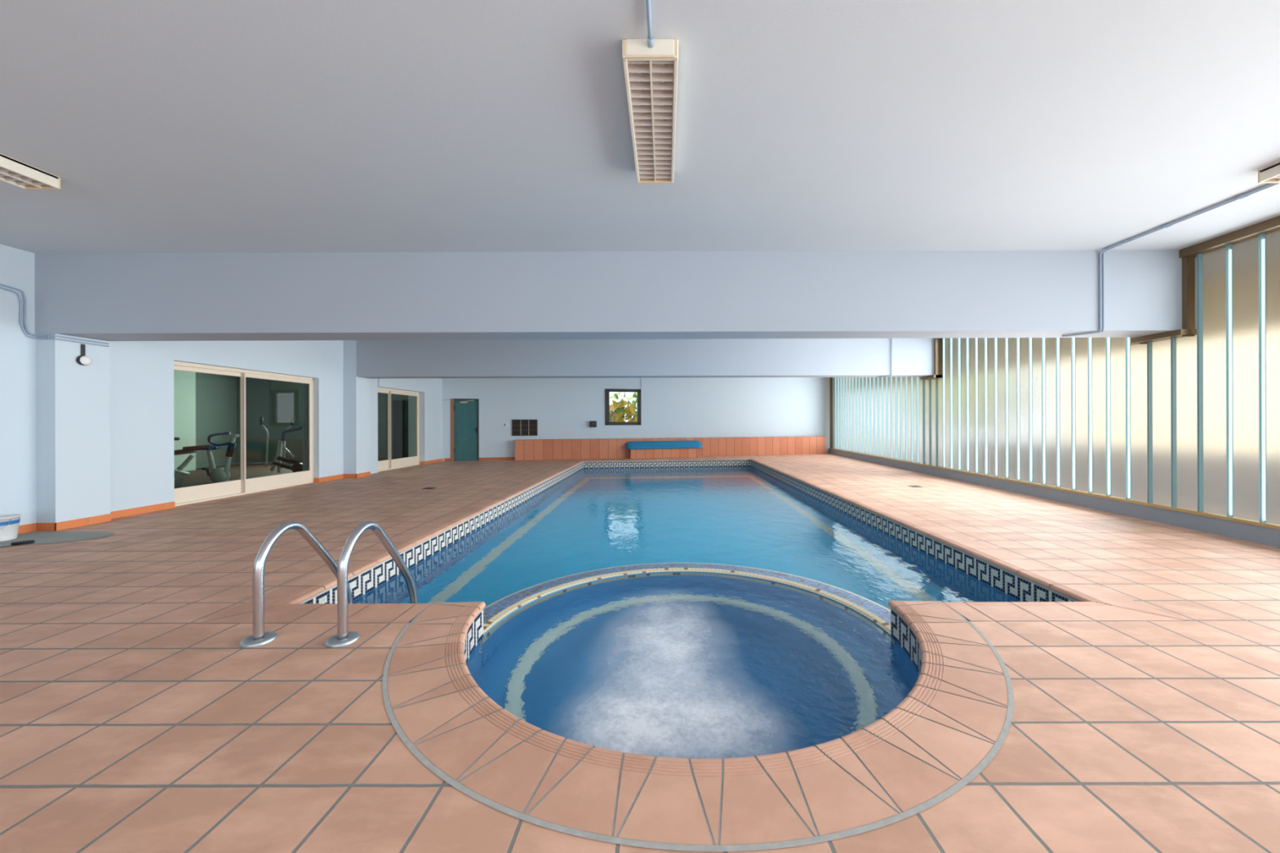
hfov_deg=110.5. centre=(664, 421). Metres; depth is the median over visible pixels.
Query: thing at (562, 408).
wall
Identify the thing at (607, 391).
window
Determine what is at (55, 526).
baseboard
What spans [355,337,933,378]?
ceiling beam
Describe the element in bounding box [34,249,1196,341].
ceiling beam
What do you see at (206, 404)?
wall
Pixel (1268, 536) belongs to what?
wall
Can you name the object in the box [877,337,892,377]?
conduit
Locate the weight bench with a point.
(186, 450)
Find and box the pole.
[0,539,35,546]
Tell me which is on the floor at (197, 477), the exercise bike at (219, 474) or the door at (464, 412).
the exercise bike at (219, 474)
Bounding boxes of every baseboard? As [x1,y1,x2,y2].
[17,458,442,533]
[444,457,515,461]
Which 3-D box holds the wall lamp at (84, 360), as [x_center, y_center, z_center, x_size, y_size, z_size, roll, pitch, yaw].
[-7.316,-0.842,5.600,0.072,0.269,0.128,0,0,0]
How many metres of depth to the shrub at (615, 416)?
17.88 m
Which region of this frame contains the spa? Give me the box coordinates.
[382,562,1013,852]
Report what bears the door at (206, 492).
in the wall at (77, 441)
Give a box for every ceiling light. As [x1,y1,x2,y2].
[0,153,60,189]
[622,38,678,183]
[1257,162,1279,182]
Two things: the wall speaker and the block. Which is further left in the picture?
the wall speaker
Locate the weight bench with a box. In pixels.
[173,444,221,475]
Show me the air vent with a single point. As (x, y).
(519, 427)
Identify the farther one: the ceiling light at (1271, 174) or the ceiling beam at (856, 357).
the ceiling beam at (856, 357)
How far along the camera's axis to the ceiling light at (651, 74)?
2.74 m
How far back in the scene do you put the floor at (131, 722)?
2.13 m
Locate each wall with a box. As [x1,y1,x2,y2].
[0,244,442,525]
[173,369,408,471]
[442,377,830,461]
[827,448,1279,547]
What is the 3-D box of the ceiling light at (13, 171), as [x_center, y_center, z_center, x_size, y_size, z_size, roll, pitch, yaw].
[-5.185,-1.982,3.068,0.300,0.098,1.264,0,0,0]
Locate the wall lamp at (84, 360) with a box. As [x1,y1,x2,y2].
[75,344,92,365]
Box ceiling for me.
[0,0,1279,253]
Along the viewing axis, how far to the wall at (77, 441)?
6.10 m
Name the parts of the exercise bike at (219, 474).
seat post, post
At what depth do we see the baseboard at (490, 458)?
15.04 m
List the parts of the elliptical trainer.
swing arm, swing arm, fixed handle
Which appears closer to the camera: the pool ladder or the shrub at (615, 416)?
the pool ladder
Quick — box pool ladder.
[239,520,417,648]
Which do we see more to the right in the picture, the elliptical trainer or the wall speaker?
the wall speaker
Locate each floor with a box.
[0,453,1279,852]
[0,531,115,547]
[173,462,293,487]
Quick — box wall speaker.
[589,421,596,426]
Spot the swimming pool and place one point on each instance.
(578, 516)
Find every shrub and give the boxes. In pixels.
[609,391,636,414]
[609,397,636,422]
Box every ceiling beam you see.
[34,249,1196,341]
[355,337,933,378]
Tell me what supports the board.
on the block
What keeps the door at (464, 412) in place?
in the wall at (562, 408)
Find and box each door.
[173,360,314,506]
[377,386,419,471]
[392,400,408,459]
[450,398,479,461]
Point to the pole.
(32, 541)
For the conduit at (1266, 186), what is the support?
attached to the ceiling
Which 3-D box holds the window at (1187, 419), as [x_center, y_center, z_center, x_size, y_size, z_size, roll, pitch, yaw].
[6.284,-0.484,6.901,0.284,3.155,21.813,0,0,2]
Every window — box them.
[604,388,640,425]
[828,215,1279,529]
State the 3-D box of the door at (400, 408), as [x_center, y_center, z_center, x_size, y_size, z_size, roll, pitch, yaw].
[-8.374,0.322,14.284,0.750,2.000,0.029,0,0,0]
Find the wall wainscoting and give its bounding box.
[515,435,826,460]
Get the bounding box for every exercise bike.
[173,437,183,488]
[195,431,239,482]
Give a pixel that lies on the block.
(680, 452)
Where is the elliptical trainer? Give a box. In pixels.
[259,416,302,472]
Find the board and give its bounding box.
[625,440,702,448]
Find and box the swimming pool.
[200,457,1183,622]
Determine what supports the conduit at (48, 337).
attached to the wall at (77, 441)
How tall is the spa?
1.202 m
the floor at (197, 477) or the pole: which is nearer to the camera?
the pole
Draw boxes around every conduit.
[0,284,108,346]
[645,0,653,48]
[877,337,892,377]
[1062,182,1279,337]
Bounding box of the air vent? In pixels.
[511,419,537,435]
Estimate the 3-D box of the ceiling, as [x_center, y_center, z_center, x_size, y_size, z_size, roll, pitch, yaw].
[-0.006,-2.170,7.400,16.000,0.250,23.200,0,0,0]
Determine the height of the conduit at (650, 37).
0.055 m
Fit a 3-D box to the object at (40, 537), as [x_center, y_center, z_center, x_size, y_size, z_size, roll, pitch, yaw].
[-6.957,1.314,4.815,1.220,0.001,1.030,0,0,0]
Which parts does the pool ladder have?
rail, rail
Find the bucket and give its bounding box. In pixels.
[0,514,21,542]
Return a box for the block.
[629,448,698,458]

